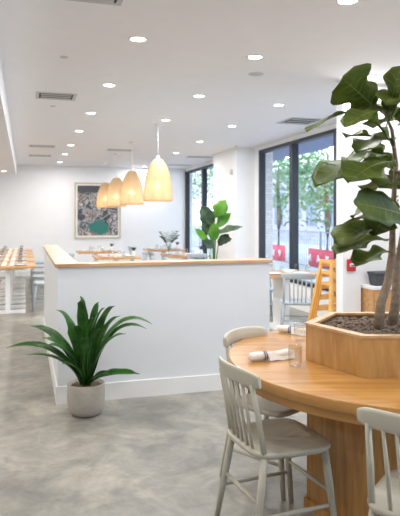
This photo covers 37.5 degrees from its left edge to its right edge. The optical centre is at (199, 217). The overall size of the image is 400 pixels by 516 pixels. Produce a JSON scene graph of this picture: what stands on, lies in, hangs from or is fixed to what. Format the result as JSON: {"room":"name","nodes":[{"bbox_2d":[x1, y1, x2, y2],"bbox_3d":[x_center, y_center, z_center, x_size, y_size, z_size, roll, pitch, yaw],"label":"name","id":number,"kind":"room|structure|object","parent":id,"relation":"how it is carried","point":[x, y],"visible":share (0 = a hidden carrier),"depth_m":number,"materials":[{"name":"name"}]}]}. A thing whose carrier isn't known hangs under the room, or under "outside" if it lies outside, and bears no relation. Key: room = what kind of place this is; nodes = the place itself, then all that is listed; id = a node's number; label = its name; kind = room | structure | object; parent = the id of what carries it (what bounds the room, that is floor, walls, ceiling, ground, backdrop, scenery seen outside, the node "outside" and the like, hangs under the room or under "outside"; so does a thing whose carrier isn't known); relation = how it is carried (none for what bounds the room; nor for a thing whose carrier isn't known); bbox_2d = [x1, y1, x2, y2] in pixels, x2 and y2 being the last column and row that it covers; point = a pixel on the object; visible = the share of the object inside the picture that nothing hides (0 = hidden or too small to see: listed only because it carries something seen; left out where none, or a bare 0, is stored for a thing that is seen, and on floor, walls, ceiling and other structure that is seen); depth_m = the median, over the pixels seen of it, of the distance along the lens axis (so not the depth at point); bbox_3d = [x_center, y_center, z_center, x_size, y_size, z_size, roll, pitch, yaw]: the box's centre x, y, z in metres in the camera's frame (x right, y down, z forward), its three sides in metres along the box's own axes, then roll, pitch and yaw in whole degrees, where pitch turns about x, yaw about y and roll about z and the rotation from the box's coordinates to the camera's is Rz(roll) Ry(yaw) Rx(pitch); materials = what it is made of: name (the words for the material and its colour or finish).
{"room":"restaurant dining room","nodes":[
{"label":"restaurant dining room","id":0,"kind":"room"},
{"bbox_2d":[0,57,15,174],"bbox_3d":[-4.163,-1.210,5.597,4.400,0.320,17.100,0,0,-17],"label":"ceiling","id":1,"kind":"structure","parent":0,"point":[7,151],"depth_m":8.10,"materials":[{"name":"paint"}]},
{"bbox_2d":[0,165,192,271],"bbox_3d":[-4.686,0.065,15.273,9.300,2.870,0.150,0,0,-17],"label":"wall","id":2,"kind":"structure","parent":0,"point":[37,202],"depth_m":15.55,"materials":[{"name":"white paint"}]},
{"bbox_2d":[0,271,36,276],"bbox_3d":[-4.663,1.440,15.194,8.900,0.120,0.015,0,0,-17],"label":"baseboard","id":3,"kind":"structure","parent":2,"relation":"attached to","point":[22,273],"depth_m":15.21,"materials":[{"name":"paint"}]},
{"bbox_2d":[74,183,120,237],"bbox_3d":[-2.728,-0.198,15.755,1.220,1.476,0.040,0,0,-17],"label":"framed picture","id":4,"kind":"object","parent":2,"relation":"attached to","point":[90,221],"visible":0.83,"depth_m":15.71,"materials":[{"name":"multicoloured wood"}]},
{"bbox_2d":[44,250,269,386],"bbox_3d":[-0.756,0.950,6.686,1.847,1.100,3.470,0,0,-17],"label":"wall partition","id":5,"kind":"structure","parent":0,"point":[190,309],"depth_m":5.03,"materials":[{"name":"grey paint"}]},
{"bbox_2d":[43,317,245,404],"bbox_3d":[-0.754,1.430,6.679,1.875,0.140,3.484,0,0,-17],"label":"baseboard","id":6,"kind":"structure","parent":5,"relation":"attached to","point":[212,382],"depth_m":4.99,"materials":[{"name":"paint"}]},
{"bbox_2d":[43,245,272,267],"bbox_3d":[-0.756,0.385,6.686,1.891,0.030,3.514,0,0,-17],"label":"trim","id":7,"kind":"structure","parent":5,"relation":"attached to","point":[58,256],"depth_m":5.08,"materials":[{"name":"brown wood"}]},
{"bbox_2d":[0,276,317,515],"bbox_3d":[-1.836,1.560,5.662,9.300,0.120,20.300,0,0,-17],"label":"floor","id":8,"kind":"structure","parent":0,"point":[161,455],"depth_m":3.76,"materials":[{"name":"concrete"}]},
{"bbox_2d":[0,251,32,288],"bbox_3d":[-4.048,1.125,12.735,0.840,0.750,0.900,0,0,-17],"label":"dining table","id":9,"kind":"object","parent":8,"relation":"on","point":[22,285],"visible":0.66,"depth_m":12.50,"materials":[{"name":"brown wood"}]},
{"bbox_2d":[1,249,31,283],"bbox_3d":[-4.367,1.125,13.808,0.840,0.750,0.900,0,0,-17],"label":"dining table","id":10,"kind":"object","parent":8,"relation":"on","point":[23,279],"visible":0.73,"depth_m":13.62,"materials":[{"name":"brown wood"}]},
{"bbox_2d":[0,254,33,295],"bbox_3d":[-3.730,1.125,11.661,0.840,0.750,0.900,0,0,-17],"label":"dining table","id":11,"kind":"object","parent":8,"relation":"on","point":[18,291],"visible":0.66,"depth_m":11.45,"materials":[{"name":"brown wood"}]},
{"bbox_2d":[0,258,34,303],"bbox_3d":[-3.411,1.125,10.587,0.840,0.750,0.900,0,0,-17],"label":"dining table","id":12,"kind":"object","parent":8,"relation":"on","point":[20,299],"visible":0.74,"depth_m":10.37,"materials":[{"name":"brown wood"}]},
{"bbox_2d":[0,262,35,313],"bbox_3d":[-3.093,1.125,9.513,0.840,0.750,0.900,0,0,-17],"label":"dining table","id":13,"kind":"object","parent":8,"relation":"on","point":[7,268],"visible":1,"depth_m":9.24,"materials":[{"name":"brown wood"}]},
{"bbox_2d":[30,265,43,285],"bbox_3d":[-3.458,1.086,12.910,0.486,0.832,0.435,0,0,-17],"label":"dining chair","id":14,"kind":"object","parent":8,"relation":"on","point":[37,266],"visible":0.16,"depth_m":12.72,"materials":[{"name":"blue paint"}]},
{"bbox_2d":[30,261,43,282],"bbox_3d":[-3.777,1.086,13.983,0.486,0.832,0.435,0,0,-17],"label":"dining chair","id":15,"kind":"object","parent":8,"relation":"on","point":[42,262],"visible":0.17,"depth_m":14.04,"materials":[{"name":"blue paint"}]},
{"bbox_2d":[31,274,43,301],"bbox_3d":[-2.821,1.086,10.762,0.486,0.832,0.435,0,0,-17],"label":"dining chair","id":16,"kind":"object","parent":8,"relation":"on","point":[37,275],"visible":0.3,"depth_m":10.55,"materials":[{"name":"blue paint"}]},
{"bbox_2d":[31,269,43,293],"bbox_3d":[-3.140,1.086,11.836,0.486,0.832,0.435,0,0,-17],"label":"dining chair","id":17,"kind":"object","parent":8,"relation":"on","point":[34,271],"visible":0.3,"depth_m":11.62,"materials":[{"name":"blue paint"}]},
{"bbox_2d":[32,281,43,311],"bbox_3d":[-2.503,1.086,9.688,0.486,0.832,0.435,0,0,-17],"label":"dining chair","id":18,"kind":"object","parent":8,"relation":"on","point":[35,283],"visible":0.28,"depth_m":9.45,"materials":[{"name":"blue paint"}]},
{"bbox_2d":[7,296,151,417],"bbox_3d":[-0.888,1.041,4.351,1.043,0.918,0.592,0,0,-17],"label":"potted plant","id":19,"kind":"object","parent":8,"relation":"on","point":[86,393],"visible":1,"depth_m":4.44,"materials":[{"name":"plant"}]},
{"bbox_2d":[67,378,104,417],"bbox_3d":[-0.872,1.379,4.520,0.287,0.242,0.287,0,0,-17],"label":"pot","id":20,"kind":"object","parent":8,"relation":"on","point":[86,398],"depth_m":4.41,"materials":[{"name":"beige ceramic"}]},
{"bbox_2d":[76,250,117,261],"bbox_3d":[-2.353,1.125,13.383,0.850,0.750,0.850,0,0,-17],"label":"square table","id":21,"kind":"object","parent":8,"relation":"on","point":[77,251],"visible":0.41,"depth_m":13.04,"materials":[{"name":"brown wood"}]},
{"bbox_2d":[92,255,141,260],"bbox_3d":[-1.650,1.125,11.610,0.850,0.750,0.850,0,0,-17],"label":"square table","id":22,"kind":"object","parent":8,"relation":"on","point":[97,257],"visible":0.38,"depth_m":11.25,"materials":[{"name":"brown wood"}]},
{"bbox_2d":[142,251,147,260],"bbox_3d":[-1.284,1.086,11.875,0.486,0.832,0.435,0,0,-17],"label":"dining chair","id":23,"kind":"object","parent":8,"relation":"on","point":[145,253],"visible":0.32,"depth_m":12.02,"materials":[{"name":"blue paint"}]},
{"bbox_2d":[148,251,154,259],"bbox_3d":[-0.801,1.086,11.966,0.486,0.832,0.435,0,0,-17],"label":"dining chair","id":24,"kind":"object","parent":8,"relation":"on","point":[151,254],"visible":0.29,"depth_m":11.80,"materials":[{"name":"blue paint"}]},
{"bbox_2d":[143,248,184,259],"bbox_3d":[-0.885,1.125,14.236,0.850,0.750,0.850,0,0,-17],"label":"square table","id":25,"kind":"object","parent":8,"relation":"on","point":[145,249],"visible":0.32,"depth_m":14.05,"materials":[{"name":"brown wood"}]},
{"bbox_2d":[159,231,178,251],"bbox_3d":[-0.625,0.507,12.019,0.435,0.485,0.456,0,0,-17],"label":"vase","id":26,"kind":"object","parent":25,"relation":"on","point":[161,236],"visible":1,"depth_m":12.00,"materials":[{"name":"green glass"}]},
{"bbox_2d":[160,254,210,259],"bbox_3d":[-0.307,1.125,12.113,0.850,0.750,0.850,0,0,-17],"label":"square table","id":27,"kind":"object","parent":8,"relation":"on","point":[184,257],"visible":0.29,"depth_m":11.80,"materials":[{"name":"brown wood"}]},
{"bbox_2d":[187,253,207,259],"bbox_3d":[-0.106,1.086,11.436,0.435,0.832,0.486,0,0,-17],"label":"dining chair","id":28,"kind":"object","parent":8,"relation":"on","point":[193,255],"visible":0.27,"depth_m":11.21,"materials":[{"name":"blue paint"}]},
{"bbox_2d":[194,200,241,258],"bbox_3d":[0.233,0.638,7.277,0.550,1.724,0.356,0,0,22],"label":"leaf plant","id":29,"kind":"object","parent":8,"relation":"on","point":[207,216],"visible":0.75,"depth_m":7.29,"materials":[{"name":"plant"}]},
{"bbox_2d":[219,326,299,500],"bbox_3d":[0.410,1.086,3.446,0.486,0.832,0.435,0,0,42],"label":"spindle chair","id":30,"kind":"object","parent":8,"relation":"on","point":[267,408],"visible":0.41,"depth_m":3.41,"materials":[{"name":"green paint"}]},
{"bbox_2d":[270,263,272,315],"bbox_3d":[0.954,1.086,8.811,0.435,0.832,0.486,0,0,-17],"label":"dining chair","id":31,"kind":"object","parent":8,"relation":"on","point":[271,287],"visible":0.12,"depth_m":8.99,"materials":[{"name":"blue paint"}]},
{"bbox_2d":[214,356,336,515],"bbox_3d":[0.345,1.086,2.837,0.486,0.832,0.435,0,0,-22],"label":"spindle chair","id":32,"kind":"object","parent":8,"relation":"on","point":[274,438],"visible":1,"depth_m":2.75,"materials":[{"name":"green paint"}]},
{"bbox_2d":[270,270,316,330],"bbox_3d":[1.179,1.125,8.121,0.860,0.750,0.720,0,0,-17],"label":"table","id":33,"kind":"object","parent":8,"relation":"on","point":[277,281],"visible":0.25,"depth_m":8.11,"materials":[{"name":"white wood"}]},
{"bbox_2d":[270,272,281,274],"bbox_3d":[0.978,0.742,7.852,0.236,0.017,0.236,0,0,-17],"label":"plate","id":34,"kind":"object","parent":33,"relation":"on","point":[271,273],"visible":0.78,"depth_m":7.91,"materials":[{"name":"ceramic"}]},
{"bbox_2d":[280,273,314,324],"bbox_3d":[1.227,1.086,7.432,0.435,0.832,0.486,0,0,8],"label":"dining chair","id":35,"kind":"object","parent":8,"relation":"on","point":[307,276],"visible":0.79,"depth_m":7.26,"materials":[{"name":"blue paint"}]},
{"bbox_2d":[229,326,399,515],"bbox_3d":[1.090,1.120,3.170,1.870,0.761,1.870,0,0,17],"label":"round table","id":36,"kind":"object","parent":8,"relation":"on","point":[330,398],"visible":0.44,"depth_m":2.76,"materials":[{"name":"brown wood"}]},
{"bbox_2d":[247,349,294,360],"bbox_3d":[0.369,0.715,3.071,0.259,0.048,0.060,0,0,-22],"label":"rolled napkin","id":37,"kind":"object","parent":36,"relation":"on","point":[283,354],"visible":0.99,"depth_m":3.06,"materials":[{"name":"white fabric"}]},
{"bbox_2d":[277,325,305,335],"bbox_3d":[0.608,0.715,3.751,0.259,0.048,0.060,0,0,34],"label":"rolled napkin","id":38,"kind":"object","parent":36,"relation":"on","point":[281,328],"visible":0.77,"depth_m":3.75,"materials":[{"name":"white fabric"}]},
{"bbox_2d":[305,312,399,377],"bbox_3d":[0.950,0.641,3.070,0.810,0.195,0.702,0,0,0],"label":"planter box","id":39,"kind":"object","parent":36,"relation":"on","point":[347,342],"visible":0.84,"depth_m":2.85,"materials":[{"name":"brown wood"}]},
{"bbox_2d":[304,63,399,329],"bbox_3d":[0.961,-0.113,3.033,0.581,1.387,1.024,0,0,34],"label":"fiddle leaf fig","id":40,"kind":"object","parent":39,"relation":"on","point":[380,212],"visible":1,"depth_m":2.88,"materials":[{"name":"green plant"}]},
{"bbox_2d":[314,280,335,317],"bbox_3d":[1.602,1.127,7.047,0.453,0.745,0.451,0,0,-25],"label":"high chair","id":41,"kind":"object","parent":8,"relation":"on","point":[324,284],"visible":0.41,"depth_m":7.09,"materials":[{"name":"brown wood"}]},
{"bbox_2d":[311,269,335,319],"bbox_3d":[1.602,0.998,7.047,0.453,0.745,0.451,0,0,-25],"label":"high chair","id":42,"kind":"object","parent":41,"relation":"on","point":[324,273],"visible":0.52,"depth_m":7.09,"materials":[{"name":"brown wood"}]},
{"bbox_2d":[308,259,335,319],"bbox_3d":[1.602,0.868,7.047,0.453,0.745,0.451,0,0,-25],"label":"high chair","id":43,"kind":"object","parent":42,"relation":"on","point":[322,262],"visible":0.47,"depth_m":7.03,"materials":[{"name":"brown wood"}]},
{"bbox_2d":[361,284,391,311],"bbox_3d":[2.133,1.085,5.981,1.018,0.830,0.240,0,0,-17],"label":"base cabinet","id":44,"kind":"object","parent":8,"relation":"on","point":[369,293],"visible":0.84,"depth_m":5.78,"materials":[{"name":"brown wood"}]},
{"bbox_2d":[361,284,391,289],"bbox_3d":[2.133,0.685,5.981,1.018,0.030,0.240,0,0,-17],"label":"countertop","id":45,"kind":"structure","parent":44,"relation":"on","point":[367,286],"depth_m":5.78,"materials":[{"name":"white paint"}]},
{"bbox_2d":[367,271,384,285],"bbox_3d":[1.801,0.602,5.885,0.212,0.135,0.156,0,0,-17],"label":"storage box","id":46,"kind":"object","parent":45,"relation":"on","point":[376,278],"visible":0.59,"depth_m":5.82,"materials":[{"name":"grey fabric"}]},
{"bbox_2d":[357,407,399,515],"bbox_3d":[0.853,1.086,2.184,0.435,0.832,0.486,0,0,37],"label":"spindle chair","id":47,"kind":"object","parent":8,"relation":"on","point":[383,499],"visible":1,"depth_m":2.13,"materials":[{"name":"green paint"}]},
{"bbox_2d":[0,0,399,168],"bbox_3d":[-1.836,-1.445,5.662,9.300,0.150,20.300,0,0,-17],"label":"ceiling","id":48,"kind":"structure","parent":0,"point":[192,47],"depth_m":5.41,"materials":[{"name":"paint"}]},
{"bbox_2d":[29,154,51,156],"bbox_3d":[-3.507,-1.364,12.933,0.480,0.012,0.320,0,0,-17],"label":"ceiling vent","id":49,"kind":"object","parent":48,"relation":"in","point":[29,154],"visible":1,"depth_m":12.86,"materials":[{"name":"metal"}]},
{"bbox_2d":[29,145,54,147],"bbox_3d":[-3.006,-1.364,11.226,0.480,0.012,0.320,0,0,-17],"label":"ceiling vent","id":50,"kind":"object","parent":48,"relation":"in","point":[45,146],"visible":1,"depth_m":11.21,"materials":[{"name":"metal"}]},
{"bbox_2d":[35,92,76,100],"bbox_3d":[-1.617,-1.364,6.625,0.440,0.012,0.360,0,0,-17],"label":"ceiling vent","id":51,"kind":"object","parent":48,"relation":"in","point":[39,95],"visible":1,"depth_m":6.59,"materials":[{"name":"metal"}]},
{"bbox_2d":[68,0,122,5],"bbox_3d":[-0.630,-1.364,3.566,0.360,0.012,0.360,0,0,-17],"label":"ceiling vent","id":52,"kind":"object","parent":48,"relation":"in","point":[108,2],"visible":1,"depth_m":3.71,"materials":[{"name":"metal"}]},
{"bbox_2d":[96,161,113,207],"bbox_3d":[-2.283,-0.807,14.239,0.425,1.127,0.425,0,0,43],"label":"pendant lamp","id":53,"kind":"object","parent":48,"relation":"hanging from","point":[102,193],"visible":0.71,"depth_m":14.10,"materials":[{"name":"wicker"}]},
{"bbox_2d":[102,83,115,86],"bbox_3d":[-0.937,-1.367,6.077,0.150,0.006,0.150,0,0,-17],"label":"recessed light","id":54,"kind":"object","parent":48,"relation":"in","point":[105,84],"visible":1,"depth_m":6.08,"materials":[{"name":"white paint"}]},
{"bbox_2d":[106,153,125,206],"bbox_3d":[-1.771,-0.807,12.513,0.425,1.127,0.425,0,0,14],"label":"pendant lamp","id":55,"kind":"object","parent":48,"relation":"hanging from","point":[114,189],"visible":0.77,"depth_m":12.36,"materials":[{"name":"wicker"}]},
{"bbox_2d":[107,149,132,151],"bbox_3d":[-1.612,-1.364,11.887,0.500,0.012,0.300,0,0,-17],"label":"ceiling vent","id":56,"kind":"object","parent":48,"relation":"in","point":[128,150],"visible":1,"depth_m":11.87,"materials":[{"name":"metal"}]},
{"bbox_2d":[120,142,143,204],"bbox_3d":[-1.231,-0.807,10.691,0.425,1.127,0.425,0,0,43],"label":"pendant lamp","id":57,"kind":"object","parent":48,"relation":"hanging from","point":[132,185],"visible":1,"depth_m":10.56,"materials":[{"name":"wicker"}]},
{"bbox_2d":[128,36,147,41],"bbox_3d":[-0.474,-1.367,4.516,0.150,0.006,0.150,0,0,-17],"label":"recessed light","id":58,"kind":"object","parent":48,"relation":"in","point":[133,38],"visible":1,"depth_m":4.51,"materials":[{"name":"white paint"}]},
{"bbox_2d":[143,123,172,201],"bbox_3d":[-0.611,-0.807,8.601,0.425,1.127,0.425,0,0,43],"label":"pendant lamp","id":59,"kind":"object","parent":48,"relation":"hanging from","point":[157,185],"visible":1,"depth_m":8.46,"materials":[{"name":"wicker"}]},
{"bbox_2d":[167,164,191,165],"bbox_3d":[-0.517,-1.364,15.251,0.600,0.012,0.300,0,0,-17],"label":"ceiling vent","id":60,"kind":"object","parent":48,"relation":"in","point":[169,164],"visible":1,"depth_m":15.26,"materials":[{"name":"metal"}]},
{"bbox_2d":[185,156,212,157],"bbox_3d":[0.000,-1.364,13.251,0.600,0.012,0.300,0,0,-17],"label":"ceiling vent","id":61,"kind":"object","parent":48,"relation":"in","point":[187,156],"visible":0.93,"depth_m":13.24,"materials":[{"name":"metal"}]},
{"bbox_2d":[192,95,205,97],"bbox_3d":[-0.011,-1.367,6.625,0.150,0.006,0.150,0,0,-17],"label":"recessed light","id":62,"kind":"object","parent":48,"relation":"in","point":[196,96],"visible":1,"depth_m":6.63,"materials":[{"name":"white paint"}]},
{"bbox_2d":[246,55,263,59],"bbox_3d":[0.468,-1.367,5.021,0.150,0.006,0.150,0,0,-17],"label":"recessed light","id":63,"kind":"object","parent":48,"relation":"in","point":[251,57],"visible":1,"depth_m":5.03,"materials":[{"name":"white paint"}]},
{"bbox_2d":[248,72,263,75],"bbox_3d":[0.533,-1.369,5.613,0.156,0.006,0.156,0,0,-17],"label":"ceiling vent","id":64,"kind":"object","parent":48,"relation":"in","point":[252,73],"visible":1,"depth_m":5.62,"materials":[{"name":"plastic"}]},
{"bbox_2d":[277,117,322,124],"bbox_3d":[1.412,-1.364,8.333,0.500,0.012,0.500,0,0,-17],"label":"ceiling vent","id":65,"kind":"object","parent":48,"relation":"in","point":[293,120],"visible":0.94,"depth_m":8.30,"materials":[{"name":"metal"}]},
{"bbox_2d":[336,0,359,4],"bbox_3d":[0.931,-1.367,3.718,0.150,0.006,0.150,0,0,-17],"label":"recessed light","id":66,"kind":"object","parent":48,"relation":"in","point":[341,2],"visible":1,"depth_m":3.74,"materials":[{"name":"white paint"}]},
{"bbox_2d":[368,74,377,78],"bbox_3d":[1.646,-1.367,5.704,0.150,0.006,0.150,0,0,-17],"label":"recessed light","id":67,"kind":"object","parent":48,"relation":"in","point":[370,75],"visible":0.61,"depth_m":5.70,"materials":[{"name":"white paint"}]},
{"bbox_2d":[213,147,254,258],"bbox_3d":[0.677,0.065,12.170,0.380,2.870,1.450,0,0,-17],"label":"wall pillar","id":68,"kind":"structure","parent":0,"point":[238,189],"depth_m":11.51,"materials":[{"name":"white paint"}]},
{"bbox_2d":[186,123,335,315],"bbox_3d":[2.517,0.065,6.953,0.180,2.870,19.900,0,0,-17],"label":"wall","id":69,"kind":"structure","parent":0,"point":[332,126],"depth_m":10.73,"materials":[{"name":"white paint"}]},
{"bbox_2d":[185,164,212,258],"bbox_3d":[0.117,-0.105,14.867,0.120,2.370,3.340,0,0,-17],"label":"window","id":70,"kind":"structure","parent":69,"relation":"in","point":[203,169],"depth_m":16.41,"materials":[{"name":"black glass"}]},
{"bbox_2d":[259,128,335,292],"bbox_3d":[1.880,-0.105,8.923,0.120,2.370,4.940,0,0,-17],"label":"window","id":71,"kind":"structure","parent":69,"relation":"in","point":[293,145],"depth_m":9.89,"materials":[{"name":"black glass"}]},
{"bbox_2d":[266,151,272,269],"bbox_3d":[0.995,0.015,12.311,0.190,2.970,2.160,0,0,-17],"label":"brick pier","id":72,"kind":"object","parent":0,"point":[269,156],"visible":0.07,"depth_m":11.28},
{"bbox_2d":[336,81,360,311],"bbox_3d":[1.494,0.065,5.935,0.200,2.870,0.130,0,0,-17],"label":"wall column","id":73,"kind":"structure","parent":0,"point":[348,283],"depth_m":5.87,"materials":[{"name":"white paint"}]},
{"bbox_2d":[347,259,355,270],"bbox_3d":[1.503,0.467,5.840,0.084,0.120,0.058,0,0,-17],"label":"fire alarm","id":74,"kind":"object","parent":73,"relation":"attached to","point":[350,266],"visible":0.66,"depth_m":5.82,"materials":[{"name":"red plastic"}]},
{"bbox_2d":[361,83,399,283],"bbox_3d":[2.100,0.065,6.141,1.080,2.870,0.080,0,0,-17],"label":"wall","id":75,"kind":"structure","parent":0,"point":[376,265],"depth_m":6.03,"materials":[{"name":"white paint"}]},
{"label":"outside","id":76,"kind":"structure","parent":0,"visible":0},
{"bbox_2d":[193,225,333,282],"bbox_3d":[16.700,1.610,57.107,55.500,0.180,140.000,0,0,-17],"label":"ground","id":77,"kind":"structure","parent":76,"point":[276,264],"depth_m":23.91,"materials":[{"name":"grey concrete"}]},
{"bbox_2d":[193,169,212,209],"bbox_3d":[0.704,-1.223,31.070,4.679,5.493,4.810,0,0,-14],"label":"street tree","id":78,"kind":"object","parent":77,"relation":"on","point":[211,170],"visible":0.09,"depth_m":31.33,"materials":[{"name":"green plant"}]},
{"bbox_2d":[193,171,212,212],"bbox_3d":[-0.801,-1.135,37.267,4.675,5.317,4.471,0,0,-21],"label":"street tree","id":79,"kind":"object","parent":77,"relation":"on","point":[196,190],"visible":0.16,"depth_m":37.09,"materials":[{"name":"green plant"}]},
{"bbox_2d":[193,226,331,269],"bbox_3d":[2.551,0.945,19.532,0.050,1.150,26.050,0,0,-17],"label":"fence","id":80,"kind":"object","parent":77,"relation":"on","point":[198,227],"visible":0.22,"depth_m":17.62,"materials":[{"name":"grey metal"}]},
{"bbox_2d":[273,244,284,260],"bbox_3d":[2.482,1.130,19.459,0.061,0.500,1.501,0,0,-17],"label":"banner","id":81,"kind":"object","parent":80,"relation":"attached to","point":[278,250],"visible":0.62,"depth_m":19.16,"materials":[{"name":"red fabric"}]},
{"bbox_2d":[308,248,333,269],"bbox_3d":[3.505,1.130,16.008,0.061,0.500,2.500,0,0,-17],"label":"banner","id":82,"kind":"object","parent":80,"relation":"attached to","point":[314,255],"visible":0.4,"depth_m":16.64,"materials":[{"name":"red fabric"}]},
{"bbox_2d":[273,148,333,249],"bbox_3d":[3.695,-0.811,18.077,4.251,4.671,4.866,0,0,-17],"label":"street tree","id":83,"kind":"object","parent":77,"relation":"on","point":[325,203],"visible":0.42,"depth_m":18.09,"materials":[{"name":"green plant"}]},
{"bbox_2d":[273,158,333,238],"bbox_3d":[13.589,-1.340,42.102,8.400,5.720,57.400,0,0,-17],"label":"building","id":84,"kind":"structure","parent":77,"relation":"on","point":[310,226],"depth_m":46.08,"materials":[{"name":"white paint"}]},
{"bbox_2d":[273,148,333,244],"bbox_3d":[2.909,-0.946,22.585,4.888,4.940,4.361,0,0,-11],"label":"street tree","id":85,"kind":"object","parent":77,"relation":"on","point":[279,214],"visible":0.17,"depth_m":22.31,"materials":[{"name":"green plant"}]},
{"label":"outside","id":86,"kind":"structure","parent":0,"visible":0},
{"bbox_2d":[209,135,333,168],"bbox_3d":[3.129,-1.550,8.229,1.720,0.140,20.000,0,0,-17],"label":"canopy","id":87,"kind":"object","parent":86,"point":[326,142],"depth_m":12.39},
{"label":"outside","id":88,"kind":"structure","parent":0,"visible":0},
{"bbox_2d":[193,230,333,246],"bbox_3d":[2.847,1.515,52.997,4.400,0.010,140.000,0,0,-17],"label":"street","id":89,"kind":"structure","parent":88,"point":[301,240],"depth_m":37.91,"materials":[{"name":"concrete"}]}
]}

